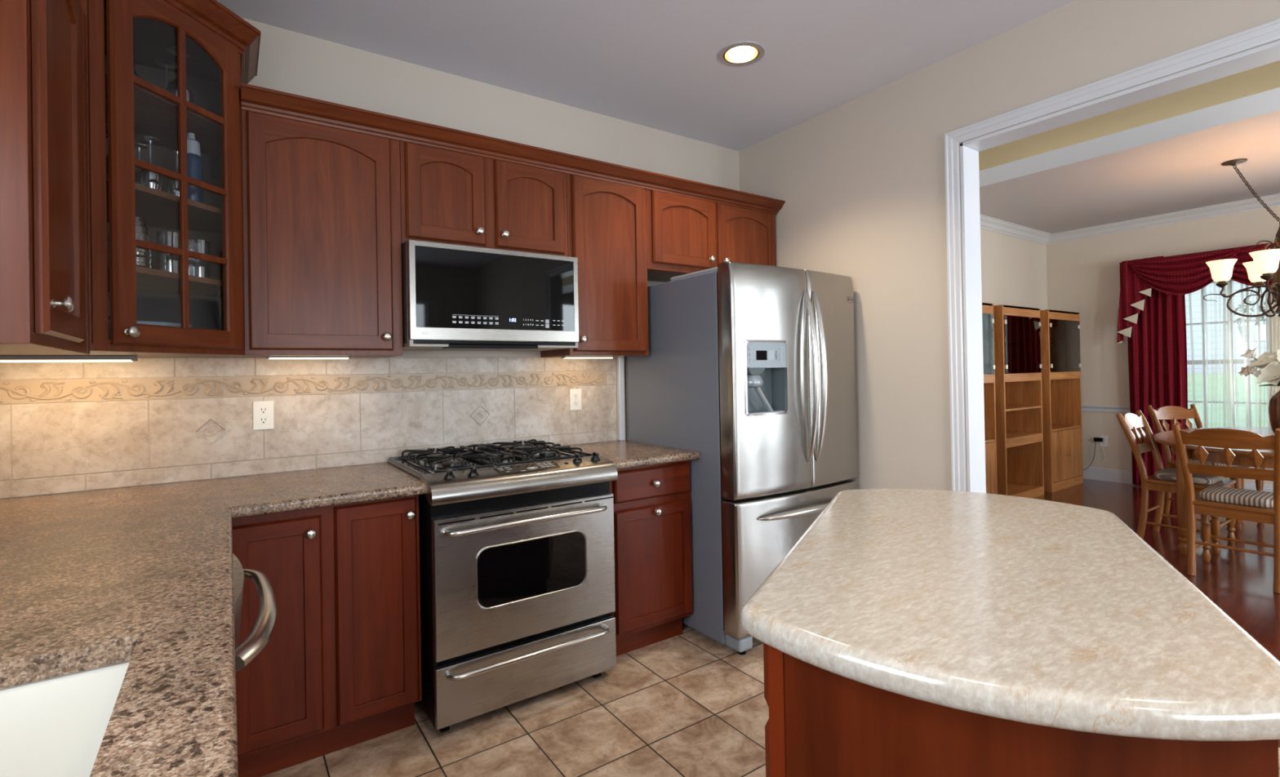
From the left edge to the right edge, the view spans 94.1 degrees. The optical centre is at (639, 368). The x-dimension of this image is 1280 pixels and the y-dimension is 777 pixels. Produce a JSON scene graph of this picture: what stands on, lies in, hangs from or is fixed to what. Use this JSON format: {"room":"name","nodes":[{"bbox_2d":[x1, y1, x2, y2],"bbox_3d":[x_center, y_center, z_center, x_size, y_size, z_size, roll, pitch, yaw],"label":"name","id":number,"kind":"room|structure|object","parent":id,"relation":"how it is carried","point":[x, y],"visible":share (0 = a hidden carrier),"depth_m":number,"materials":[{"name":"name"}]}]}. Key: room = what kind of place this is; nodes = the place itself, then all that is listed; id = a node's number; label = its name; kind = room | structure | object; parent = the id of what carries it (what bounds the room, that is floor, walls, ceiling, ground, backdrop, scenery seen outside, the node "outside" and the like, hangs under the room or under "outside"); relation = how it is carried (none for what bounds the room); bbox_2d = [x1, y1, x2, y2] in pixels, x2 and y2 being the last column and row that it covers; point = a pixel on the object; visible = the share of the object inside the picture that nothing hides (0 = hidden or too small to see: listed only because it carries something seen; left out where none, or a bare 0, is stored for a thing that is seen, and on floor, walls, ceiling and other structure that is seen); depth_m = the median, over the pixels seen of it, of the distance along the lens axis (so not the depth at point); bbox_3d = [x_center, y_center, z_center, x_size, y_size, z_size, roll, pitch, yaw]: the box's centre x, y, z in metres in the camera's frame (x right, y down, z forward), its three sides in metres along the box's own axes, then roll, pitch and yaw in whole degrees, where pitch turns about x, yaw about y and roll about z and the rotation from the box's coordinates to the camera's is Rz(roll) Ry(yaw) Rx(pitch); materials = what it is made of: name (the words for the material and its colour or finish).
{"room":"kitchen","nodes":[
{"label":"kitchen","id":0,"kind":"room"},
{"bbox_2d":[0,17,739,499],"bbox_3d":[-0.821,-0.085,2.995,3.592,3.037,0.139,-1,0,-35],"label":"wall","id":1,"kind":"structure","parent":0,"point":[65,427],"depth_m":2.59,"materials":[{"name":"beige tile"}]},
{"bbox_2d":[0,0,260,357],"bbox_3d":[-1.657,-0.629,1.913,0.756,1.166,0.744,-1,0,-35],"label":"upper cabinet","id":2,"kind":"object","parent":1,"relation":"attached to","point":[224,47],"visible":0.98,"depth_m":1.97,"materials":[{"name":"brown wood"}]},
{"bbox_2d":[0,355,137,362],"bbox_3d":[-1.844,-0.033,1.906,0.358,0.021,0.056,-1,0,-35],"label":"light","id":3,"kind":"object","parent":2,"relation":"attached to","point":[3,358],"visible":0.99,"depth_m":1.89,"materials":[{"name":"grey plastic"}]},
{"bbox_2d":[0,360,133,362],"bbox_3d":[-1.842,-0.025,1.900,0.338,0.006,0.044,-1,0,-35],"label":"diffuser","id":4,"kind":"object","parent":3,"relation":"attached to","point":[1,361],"depth_m":1.89,"materials":[{"name":"white plastic"}]},
{"bbox_2d":[105,121,108,174],"bbox_3d":[-1.558,-0.644,1.772,0.058,0.170,0.058,-1,0,-35],"label":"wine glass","id":5,"kind":"object","parent":2,"relation":"on","point":[106,122],"visible":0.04,"depth_m":1.75,"materials":[{"name":"clear glass"}]},
{"bbox_2d":[103,7,134,75],"bbox_3d":[-1.567,-0.966,1.785,0.080,0.200,0.080,-1,0,-35],"label":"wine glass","id":6,"kind":"object","parent":2,"relation":"on","point":[104,8],"visible":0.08,"depth_m":1.77,"materials":[{"name":"clear glass"}]},
{"bbox_2d":[106,216,151,268],"bbox_3d":[-1.564,-0.388,1.823,0.108,0.152,0.108,-1,0,-35],"label":"ribbed glass","id":7,"kind":"object","parent":2,"relation":"on","point":[137,219],"visible":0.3,"depth_m":1.83,"materials":[{"name":"clear glass"}]},
{"bbox_2d":[133,31,139,77],"bbox_3d":[-1.626,-0.964,1.877,0.080,0.200,0.080,-1,0,-35],"label":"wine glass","id":8,"kind":"object","parent":2,"relation":"on","point":[135,34],"visible":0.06,"depth_m":1.89,"materials":[{"name":"clear glass"}]},
{"bbox_2d":[134,143,151,187],"bbox_3d":[-1.629,-0.641,1.938,0.058,0.170,0.058,-1,0,-35],"label":"wine glass","id":9,"kind":"object","parent":2,"relation":"on","point":[139,146],"visible":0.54,"depth_m":1.94,"materials":[{"name":"clear glass"}]},
{"bbox_2d":[108,320,191,339],"bbox_3d":[-1.622,-0.105,1.920,0.284,0.078,0.284,-1,0,-35],"label":"shelf","id":10,"kind":"object","parent":2,"relation":"in","point":[157,323],"visible":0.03,"depth_m":1.85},
{"bbox_2d":[138,136,162,191],"bbox_3d":[-1.548,-0.643,1.882,0.058,0.170,0.058,-1,0,-35],"label":"wine glass","id":11,"kind":"object","parent":2,"relation":"on","point":[153,140],"visible":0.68,"depth_m":1.88,"materials":[{"name":"clear glass"}]},
{"bbox_2d":[104,67,221,155],"bbox_3d":[-1.712,-0.853,1.928,0.665,0.018,0.641,-1,0,-35],"label":"shelf","id":12,"kind":"object","parent":2,"relation":"attached to","point":[155,108],"depth_m":2.01,"materials":[{"name":"brown wood"}]},
{"bbox_2d":[106,174,222,233],"bbox_3d":[-1.707,-0.545,1.926,0.665,0.018,0.641,-1,0,-35],"label":"shelf","id":13,"kind":"object","parent":2,"relation":"attached to","point":[160,210],"depth_m":2.04,"materials":[{"name":"brown wood"}]},
{"bbox_2d":[107,261,222,297],"bbox_3d":[-1.702,-0.296,1.924,0.665,0.018,0.641,-1,0,-35],"label":"shelf","id":14,"kind":"object","parent":2,"relation":"attached to","point":[150,282],"depth_m":2.01,"materials":[{"name":"brown wood"}]},
{"bbox_2d":[154,57,177,93],"bbox_3d":[-1.642,-0.963,2.068,0.080,0.200,0.080,-1,0,-35],"label":"wine glass","id":15,"kind":"object","parent":2,"relation":"on","point":[165,63],"visible":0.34,"depth_m":2.06,"materials":[{"name":"clear glass"}]},
{"bbox_2d":[155,231,180,273],"bbox_3d":[-1.524,-0.373,1.928,0.066,0.130,0.066,-1,0,-35],"label":"drinking glass","id":16,"kind":"object","parent":2,"relation":"on","point":[157,233],"visible":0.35,"depth_m":1.90,"materials":[{"name":"clear glass"}]},
{"bbox_2d":[166,146,188,193],"bbox_3d":[-1.532,-0.643,1.971,0.058,0.170,0.058,-1,0,-35],"label":"wine glass","id":17,"kind":"object","parent":2,"relation":"on","point":[171,148],"visible":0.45,"depth_m":1.96,"materials":[{"name":"clear glass"}]},
{"bbox_2d":[166,235,191,275],"bbox_3d":[-1.543,-0.373,1.992,0.066,0.130,0.066,-1,0,-35],"label":"drinking glass","id":18,"kind":"object","parent":2,"relation":"on","point":[189,242],"visible":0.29,"depth_m":2.00,"materials":[{"name":"clear glass"}]},
{"bbox_2d":[164,45,194,103],"bbox_3d":[-1.544,-0.965,1.994,0.080,0.200,0.080,-1,0,-35],"label":"wine glass","id":19,"kind":"object","parent":2,"relation":"on","point":[172,50],"visible":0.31,"depth_m":1.99,"materials":[{"name":"clear glass"}]},
{"bbox_2d":[186,132,203,203],"bbox_3d":[-1.548,-0.686,2.055,0.064,0.257,0.064,-1,0,-35],"label":"water bottle","id":20,"kind":"object","parent":2,"relation":"on","point":[194,163],"visible":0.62,"depth_m":2.04,"materials":[{"name":"blue plastic"}]},
{"bbox_2d":[188,239,210,278],"bbox_3d":[-1.513,-0.373,2.043,0.066,0.130,0.066,-1,0,-35],"label":"drinking glass","id":21,"kind":"object","parent":2,"relation":"on","point":[209,247],"visible":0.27,"depth_m":2.05,"materials":[{"name":"clear glass"}]},
{"bbox_2d":[253,400,274,430],"bbox_3d":[-1.532,0.189,2.422,0.072,0.116,0.007,-1,0,-35],"label":"wall outlet","id":22,"kind":"object","parent":1,"relation":"attached to","point":[263,411],"visible":1,"depth_m":2.42,"materials":[{"name":"white plastic"}]},
{"bbox_2d":[258,406,268,413],"bbox_3d":[-1.531,0.168,2.421,0.034,0.029,0.003,-1,0,-35],"label":"receptacle","id":23,"kind":"object","parent":22,"relation":"attached to","point":[262,410],"depth_m":2.42,"materials":[{"name":"white plastic"}]},
{"bbox_2d":[258,417,268,423],"bbox_3d":[-1.530,0.209,2.420,0.034,0.029,0.003,-1,0,-35],"label":"receptacle","id":24,"kind":"object","parent":22,"relation":"attached to","point":[261,420],"depth_m":2.42,"materials":[{"name":"white plastic"}]},
{"bbox_2d":[240,109,403,357],"bbox_3d":[-1.276,-0.506,2.394,0.538,0.911,0.382,-1,0,-35],"label":"upper cabinet","id":25,"kind":"object","parent":1,"relation":"attached to","point":[322,204],"visible":0.98,"depth_m":2.25,"materials":[{"name":"brown wood"}]},
{"bbox_2d":[266,355,351,359],"bbox_3d":[-1.301,-0.044,2.349,0.292,0.012,0.036,-1,0,-35],"label":"light","id":26,"kind":"object","parent":25,"relation":"attached to","point":[267,357],"visible":1,"depth_m":2.33,"materials":[{"name":"grey plastic"}]},
{"bbox_2d":[269,357,348,359],"bbox_3d":[-1.299,-0.041,2.343,0.272,0.006,0.024,-1,0,-35],"label":"diffuser","id":27,"kind":"object","parent":26,"relation":"attached to","point":[269,357],"depth_m":2.33,"materials":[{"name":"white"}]},
{"bbox_2d":[400,141,568,256],"bbox_3d":[-0.743,-0.743,2.767,0.763,0.452,0.382,-1,0,-35],"label":"upper cabinet","id":28,"kind":"object","parent":1,"relation":"attached to","point":[449,197],"visible":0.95,"depth_m":2.60,"materials":[{"name":"brown wood"}]},
{"bbox_2d":[401,239,578,351],"bbox_3d":[-0.719,-0.301,2.747,0.764,0.430,0.413,-1,0,-35],"label":"microwave oven","id":29,"kind":"object","parent":28,"relation":"attached to","point":[455,297],"visible":0.99,"depth_m":2.55,"materials":[{"name":"grey"}]},
{"bbox_2d":[569,388,582,410],"bbox_3d":[-0.349,0.167,3.239,0.072,0.116,0.007,-1,0,-35],"label":"wall outlet","id":30,"kind":"object","parent":1,"relation":"attached to","point":[575,404],"visible":1,"depth_m":3.24,"materials":[{"name":"white plastic"}]},
{"bbox_2d":[573,393,578,398],"bbox_3d":[-0.349,0.146,3.238,0.034,0.029,0.003,-1,0,-35],"label":"receptacle","id":31,"kind":"object","parent":30,"relation":"attached to","point":[575,395],"depth_m":3.24,"materials":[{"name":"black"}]},
{"bbox_2d":[573,400,578,405],"bbox_3d":[-0.348,0.187,3.238,0.034,0.029,0.003,-1,0,-35],"label":"receptacle","id":32,"kind":"object","parent":30,"relation":"attached to","point":[575,402],"depth_m":3.24,"materials":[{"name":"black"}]},
{"bbox_2d":[540,173,648,357],"bbox_3d":[-0.232,-0.521,3.115,0.465,0.911,0.382,-1,0,-35],"label":"upper cabinet","id":33,"kind":"object","parent":1,"relation":"attached to","point":[606,220],"visible":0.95,"depth_m":2.99,"materials":[{"name":"brown wood"}]},
{"bbox_2d":[561,355,614,359],"bbox_3d":[-0.265,-0.059,3.065,0.295,0.012,0.036,-1,0,-35],"label":"light","id":34,"kind":"object","parent":33,"relation":"attached to","point":[564,357],"visible":1,"depth_m":3.04,"materials":[{"name":"grey plastic"}]},
{"bbox_2d":[564,357,613,359],"bbox_3d":[-0.263,-0.056,3.059,0.275,0.006,0.024,-1,0,-35],"label":"diffuser","id":35,"kind":"object","parent":34,"relation":"attached to","point":[564,357],"depth_m":3.03,"materials":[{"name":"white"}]},
{"bbox_2d":[616,356,625,440],"bbox_3d":[-0.110,0.165,3.401,0.036,0.485,0.032,-1,0,-35],"label":"trim","id":36,"kind":"structure","parent":1,"relation":"attached to","point":[620,361],"depth_m":3.39,"materials":[{"name":"white"}]},
{"bbox_2d":[645,189,776,282],"bbox_3d":[0.360,-0.758,3.529,0.981,0.454,0.382,-1,0,-35],"label":"upper cabinet","id":37,"kind":"object","parent":1,"relation":"attached to","point":[685,235],"visible":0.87,"depth_m":3.33,"materials":[{"name":"brown wood"}]},
{"bbox_2d":[240,82,785,214],"bbox_3d":[-0.344,-0.977,3.040,2.818,0.072,0.391,-1,0,-35],"label":"crown molding","id":38,"kind":"structure","parent":37,"relation":"attached to","point":[253,98],"depth_m":2.58,"materials":[{"name":"brown wood"}]},
{"bbox_2d":[216,0,1075,151],"bbox_3d":[0.453,-1.599,0.085,4.772,0.250,6.420,-1,0,-35],"label":"ceiling","id":39,"kind":"structure","parent":0,"point":[656,64],"depth_m":2.65,"materials":[{"name":"white paint"}]},
{"bbox_2d":[718,40,764,66],"bbox_3d":[0.468,-1.509,2.757,0.214,0.112,0.214,-1,0,-35],"label":"recessed light","id":40,"kind":"object","parent":39,"relation":"in","point":[744,53],"visible":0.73,"depth_m":2.78,"materials":[{"name":"grey"}]},
{"bbox_2d":[260,478,1279,776],"bbox_3d":[3.075,1.307,2.061,8.665,0.100,6.177,-1,0,-35],"label":"floor","id":41,"kind":"structure","parent":0,"point":[687,704],"depth_m":2.26,"materials":[{"name":"tile"}]},
{"bbox_2d":[232,553,276,671],"bbox_3d":[-1.112,0.843,1.159,0.693,0.772,0.640,-1,0,-35],"label":"dishwasher","id":42,"kind":"object","parent":41,"relation":"on","point":[261,632],"visible":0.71,"depth_m":1.22,"materials":[{"name":"silver metal"}]},
{"bbox_2d":[231,494,422,776],"bbox_3d":[-1.203,0.897,2.249,0.582,0.878,0.658,-1,0,-35],"label":"base cabinet","id":43,"kind":"object","parent":41,"relation":"on","point":[339,668],"visible":0.94,"depth_m":2.02,"materials":[{"name":"brown wood"}]},
{"bbox_2d":[0,462,427,776],"bbox_3d":[-0.713,0.423,0.987,1.231,0.036,3.291,-1,0,-35],"label":"countertop","id":44,"kind":"structure","parent":43,"relation":"on","point":[143,575],"depth_m":1.08,"materials":[{"name":"brown stone"}]},
{"bbox_2d":[0,660,129,776],"bbox_3d":[-0.721,0.539,0.475,0.449,0.200,0.784,-1,0,-35],"label":"sink","id":45,"kind":"object","parent":44,"relation":"in","point":[55,726],"visible":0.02,"depth_m":0.86,"materials":[{"name":"beige ceramic"}]},
{"bbox_2d":[386,439,617,733],"bbox_3d":[-0.600,0.839,2.587,0.770,0.977,0.774,-1,0,-35],"label":"gas range","id":46,"kind":"object","parent":41,"relation":"on","point":[517,543],"visible":1,"depth_m":2.29,"materials":[{"name":"silver metal"}]},
{"bbox_2d":[386,439,592,479],"bbox_3d":[-0.661,0.383,2.665,0.767,0.062,0.590,-1,0,-35],"label":"cooktop","id":47,"kind":"object","parent":46,"relation":"in","point":[488,455],"depth_m":2.59,"materials":[{"name":"grey metal"}]},
{"bbox_2d":[609,460,693,656],"bbox_3d":[-0.109,0.882,3.006,0.498,0.878,0.658,-1,0,-35],"label":"base cabinet","id":48,"kind":"object","parent":41,"relation":"on","point":[653,562],"visible":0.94,"depth_m":2.77,"materials":[{"name":"brown wood"}]},
{"bbox_2d":[560,440,700,469],"bbox_3d":[-0.109,0.424,2.996,0.506,0.036,0.674,-1,0,-35],"label":"countertop","id":49,"kind":"structure","parent":48,"relation":"on","point":[624,454],"depth_m":2.86,"materials":[{"name":"beige stone"}]},
{"bbox_2d":[627,262,857,654],"bbox_3d":[0.582,0.411,3.238,0.897,1.797,0.959,-1,0,-35],"label":"refrigerator","id":50,"kind":"object","parent":41,"relation":"on","point":[749,368],"visible":0.84,"depth_m":2.85,"materials":[{"name":"grey metal"}]},
{"bbox_2d":[982,302,997,493],"bbox_3d":[2.808,0.347,5.359,0.800,1.868,0.424,-1,0,-35],"label":"display cabinet","id":51,"kind":"object","parent":41,"relation":"on","point":[988,321],"visible":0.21,"depth_m":5.39,"materials":[{"name":"brown wood"}]},
{"bbox_2d":[984,438,995,443],"bbox_3d":[2.810,0.658,5.364,0.756,0.022,0.384,-1,0,-35],"label":"shelf","id":52,"kind":"object","parent":51,"relation":"attached to","point":[987,440],"depth_m":5.40,"materials":[{"name":"brown wood"}]},
{"bbox_2d":[740,488,1279,776],"bbox_3d":[0.723,0.838,1.289,0.707,0.915,1.280,-1,0,27],"label":"kitchen island","id":53,"kind":"object","parent":41,"relation":"on","point":[905,633],"visible":1,"depth_m":0.89,"materials":[{"name":"beige stone"}]},
{"bbox_2d":[993,304,1044,497],"bbox_3d":[3.603,0.335,5.915,0.800,1.868,0.414,-1,0,-35],"label":"display cabinet","id":54,"kind":"object","parent":41,"relation":"on","point":[1018,362],"visible":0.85,"depth_m":5.84,"materials":[{"name":"brown wood"}]},
{"bbox_2d":[1005,431,1039,438],"bbox_3d":[3.603,0.659,5.922,0.756,0.020,0.368,-1,0,-35],"label":"shelf","id":55,"kind":"object","parent":54,"relation":"attached to","point":[1010,434],"depth_m":5.89,"materials":[{"name":"brown wood"}]},
{"bbox_2d":[1005,404,1040,411],"bbox_3d":[3.603,0.385,5.917,0.756,0.018,0.384,-1,0,-35],"label":"shelf","id":56,"kind":"object","parent":54,"relation":"attached to","point":[1008,407],"depth_m":5.90,"materials":[{"name":"brown wood"}]},
{"bbox_2d":[1040,309,1083,492],"bbox_3d":[4.412,0.324,6.468,0.800,1.868,0.424,-1,0,-35],"label":"display cabinet","id":57,"kind":"object","parent":41,"relation":"on","point":[1063,468],"visible":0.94,"depth_m":6.30,"materials":[{"name":"brown wood"}]},
{"bbox_2d":[1051,423,1080,431],"bbox_3d":[4.413,0.635,6.473,0.756,0.022,0.384,-1,0,-35],"label":"shelf","id":58,"kind":"object","parent":57,"relation":"attached to","point":[1055,427],"depth_m":6.42,"materials":[{"name":"brown wood"}]},
{"bbox_2d":[1115,409,1235,553],"bbox_3d":[3.934,0.791,4.382,0.466,0.934,0.572,-1,0,-35],"label":"dining chair","id":59,"kind":"object","parent":41,"relation":"on","point":[1128,421],"visible":0.73,"depth_m":4.39,"materials":[{"name":"brown wood"}]},
{"bbox_2d":[1154,468,1223,484],"bbox_3d":[3.977,0.774,4.320,0.361,0.053,0.330,-1,0,-35],"label":"seat cushion","id":60,"kind":"object","parent":59,"relation":"on","point":[1169,474],"visible":0.75,"depth_m":4.21,"materials":[{"name":"beige fabric"}]},
{"bbox_2d":[1146,404,1265,523],"bbox_3d":[4.749,0.780,5.020,0.466,0.934,0.572,-1,0,-7],"label":"dining chair","id":61,"kind":"object","parent":41,"relation":"on","point":[1167,412],"visible":0.24,"depth_m":5.23,"materials":[{"name":"brown wood"}]},
{"bbox_2d":[1191,458,1243,466],"bbox_3d":[4.758,0.763,4.945,0.361,0.053,0.330,-1,0,-7],"label":"seat cushion","id":62,"kind":"object","parent":61,"relation":"on","point":[1193,461],"visible":0.12,"depth_m":4.80,"materials":[{"name":"beige fabric"}]},
{"bbox_2d":[1153,426,1275,555],"bbox_3d":[4.484,0.863,4.151,2.000,0.760,1.300,-1,0,-35],"label":"dining table","id":63,"kind":"object","parent":41,"relation":"on","point":[1166,437],"visible":0.5,"depth_m":4.03,"materials":[{"name":"brown wood"}]},
{"bbox_2d":[1268,384,1279,434],"bbox_3d":[4.529,0.293,4.144,0.216,0.378,0.216,-1,0,-35],"label":"flower vase","id":64,"kind":"object","parent":63,"relation":"on","point":[1274,402],"visible":0.81,"depth_m":4.16,"materials":[{"name":"brown ceramic"}]},
{"bbox_2d":[1238,347,1279,386],"bbox_3d":[4.493,-0.004,4.128,0.437,0.300,0.392,-1,0,-8],"label":"flower bouquet","id":65,"kind":"object","parent":64,"relation":"in","point":[1269,373],"visible":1,"depth_m":4.15,"materials":[{"name":"beige plant"}]},
{"bbox_2d":[1172,423,1279,593],"bbox_3d":[3.602,0.793,3.586,0.572,0.934,0.466,-1,0,-35],"label":"dining chair","id":66,"kind":"object","parent":41,"relation":"on","point":[1228,439],"visible":0.98,"depth_m":3.49,"materials":[{"name":"brown wood"}]},
{"bbox_2d":[1199,486,1273,507],"bbox_3d":[3.664,0.776,3.629,0.330,0.053,0.361,-1,0,-35],"label":"seat cushion","id":67,"kind":"object","parent":66,"relation":"on","point":[1216,494],"visible":0.85,"depth_m":3.57,"materials":[{"name":"beige fabric"}]},
{"bbox_2d":[738,0,1279,491],"bbox_3d":[2.448,-0.050,1.545,0.134,3.030,6.000,-1,0,-35],"label":"wall","id":68,"kind":"structure","parent":0,"point":[861,181],"depth_m":2.98,"materials":[{"name":"beige paint"}]},
{"bbox_2d":[944,18,1279,491],"bbox_3d":[2.146,0.070,1.847,0.021,2.406,2.371,-1,0,-35],"label":"trim","id":69,"kind":"structure","parent":68,"relation":"attached to","point":[1269,32],"depth_m":2.73,"materials":[{"name":"white wood"}]},
{"bbox_2d":[960,40,1279,493],"bbox_3d":[2.211,0.101,1.891,0.146,2.342,2.243,-1,0,-35],"label":"door frame","id":70,"kind":"structure","parent":68,"relation":"in","point":[1269,53],"depth_m":2.77,"materials":[{"name":"white wood"}]},
{"bbox_2d":[980,193,1279,244],"bbox_3d":[4.506,-1.544,3.103,5.059,0.100,6.177,-1,0,-35],"label":"trim","id":71,"kind":"structure","parent":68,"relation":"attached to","point":[987,223],"depth_m":6.26,"materials":[{"name":"white wood"}]},
{"bbox_2d":[980,228,1047,310],"bbox_3d":[2.797,-0.082,5.710,5.179,2.930,0.100,-1,0,-35],"label":"wall","id":72,"kind":"structure","parent":0,"point":[1014,269],"depth_m":6.58,"materials":[{"name":"beige paint"}]},
{"bbox_2d":[978,60,1279,186],"bbox_3d":[3.268,-1.410,2.245,0.345,0.328,6.177,-1,0,-35],"label":"beam","id":73,"kind":"structure","parent":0,"point":[1253,92],"depth_m":3.07,"materials":[{"name":"beige paint"}]},
{"bbox_2d":[979,110,1279,234],"bbox_3d":[4.525,-1.644,3.087,5.343,0.100,6.427,-1,0,-35],"label":"ceiling","id":74,"kind":"structure","parent":0,"point":[1184,172],"depth_m":5.03,"materials":[{"name":"grey paint"}]},
{"bbox_2d":[1203,158,1279,317],"bbox_3d":[4.475,-0.972,4.158,0.784,1.229,0.770,-1,0,-35],"label":"chandelier","id":75,"kind":"object","parent":74,"relation":"hanging from","point":[1265,263],"depth_m":4.27,"materials":[{"name":"brown metal"}]},
{"bbox_2d":[1046,206,1279,485],"bbox_3d":[6.633,-0.159,4.609,0.120,2.930,6.277,-1,0,-35],"label":"wall","id":76,"kind":"structure","parent":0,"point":[1083,275],"depth_m":6.59,"materials":[{"name":"beige paint"}]},
{"bbox_2d":[1084,437,1106,470],"bbox_3d":[5.065,0.980,6.725,0.045,0.421,0.313,-1,0,-42],"label":"power adapter","id":77,"kind":"object","parent":76,"relation":"attached to","point":[1095,439],"visible":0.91,"depth_m":6.66,"materials":[{"name":"black plastic"}]},
{"bbox_2d":[1099,435,1107,446],"bbox_3d":[5.167,0.803,6.636,0.008,0.116,0.074,-1,0,-35],"label":"wall outlet","id":78,"kind":"object","parent":76,"relation":"attached to","point":[1104,442],"visible":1,"depth_m":6.63,"materials":[{"name":"white plastic"}]},
{"bbox_2d":[1081,404,1130,413],"bbox_3d":[3.039,0.476,5.267,5.059,0.069,0.887,-1,0,-35],"label":"trim","id":79,"kind":"structure","parent":76,"relation":"attached to","point":[1084,408],"depth_m":6.60,"materials":[{"name":"white wood"}]},
{"bbox_2d":[1082,466,1273,492],"bbox_3d":[4.556,1.167,3.087,5.059,0.137,6.177,-1,0,-35],"label":"baseboard","id":80,"kind":"structure","parent":76,"relation":"attached to","point":[1091,473],"depth_m":6.55,"materials":[{"name":"white wood"}]},
{"bbox_2d":[1116,242,1275,343],"bbox_3d":[5.793,-0.723,5.446,0.276,0.867,2.294,-1,0,-35],"label":"swag valance","id":81,"kind":"object","parent":76,"relation":"attached to","point":[1187,273],"visible":0.84,"depth_m":5.97,"materials":[{"name":"red fabric"}]},
{"bbox_2d":[1127,288,1187,485],"bbox_3d":[5.341,0.066,6.152,0.078,2.315,0.475,-1,0,-35],"label":"window curtain","id":82,"kind":"object","parent":81,"relation":"hanging from","point":[1157,342],"visible":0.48,"depth_m":6.15,"materials":[{"name":"red fabric"}]},
{"bbox_2d":[1188,280,1277,428],"bbox_3d":[5.940,-0.097,5.358,0.045,2.000,1.820,-1,0,-35],"label":"sheer curtain","id":83,"kind":"object","parent":81,"relation":"hanging from","point":[1228,288],"visible":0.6,"depth_m":5.74,"materials":[{"name":"white fabric"}]},
{"bbox_2d":[1186,279,1279,427],"bbox_3d":[5.685,-0.109,5.923,0.155,1.740,1.060,-1,0,-35],"label":"window","id":84,"kind":"structure","parent":76,"relation":"attached to","point":[1203,362],"depth_m":5.74,"materials":[{"name":"white"}]},
{"label":"outside","id":85,"kind":"structure","parent":0,"visible":0},
{"bbox_2d":[1187,373,1268,428],"bbox_3d":[26.665,0.639,21.918,52.400,1.300,120.000,-1,0,-35],"label":"lawn","id":86,"kind":"structure","parent":85,"point":[1215,381],"depth_m":13.73,"materials":[{"name":"green plant"}]},
{"bbox_2d":[1184,281,1266,373],"bbox_3d":[23.070,-4.170,17.698,9.000,8.500,22.000,-1,0,-35],"label":"neighbor house","id":87,"kind":"structure","parent":86,"relation":"on","point":[1214,308],"depth_m":18.36,"materials":[{"name":"white"}]},
{"bbox_3d":[-0.480,-0.111,-0.550,0.120,3.037,6.120,-1,0,-35],"label":"wall","id":88,"kind":"structure","parent":0,"visible":0},
{"bbox_2d":[0,0,89,354],"bbox_3d":[-1.463,-0.507,1.310,0.387,0.930,0.586,-1,0,-35],"label":"upper cabinet","id":89,"kind":"object","parent":88,"relation":"attached to","point":[45,301],"visible":1,"depth_m":1.18,"materials":[{"name":"brown wood"}]},
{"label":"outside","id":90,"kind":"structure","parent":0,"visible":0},
{"bbox_2d":[1226,288,1266,342],"bbox_3d":[6.409,-0.656,6.143,0.530,0.751,0.530,-1,0,-35],"label":"hanging basket","id":91,"kind":"object","parent":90,"point":[1253,328],"visible":0.34,"depth_m":6.11,"materials":[{"name":"grey"}]},
{"bbox_2d":[1226,301,1265,324],"bbox_3d":[6.411,-0.540,6.142,0.530,0.332,0.530,-1,0,-35],"label":"trailing plant","id":92,"kind":"object","parent":91,"relation":"on","point":[1245,308],"depth_m":6.20,"materials":[{"name":"green plant"}]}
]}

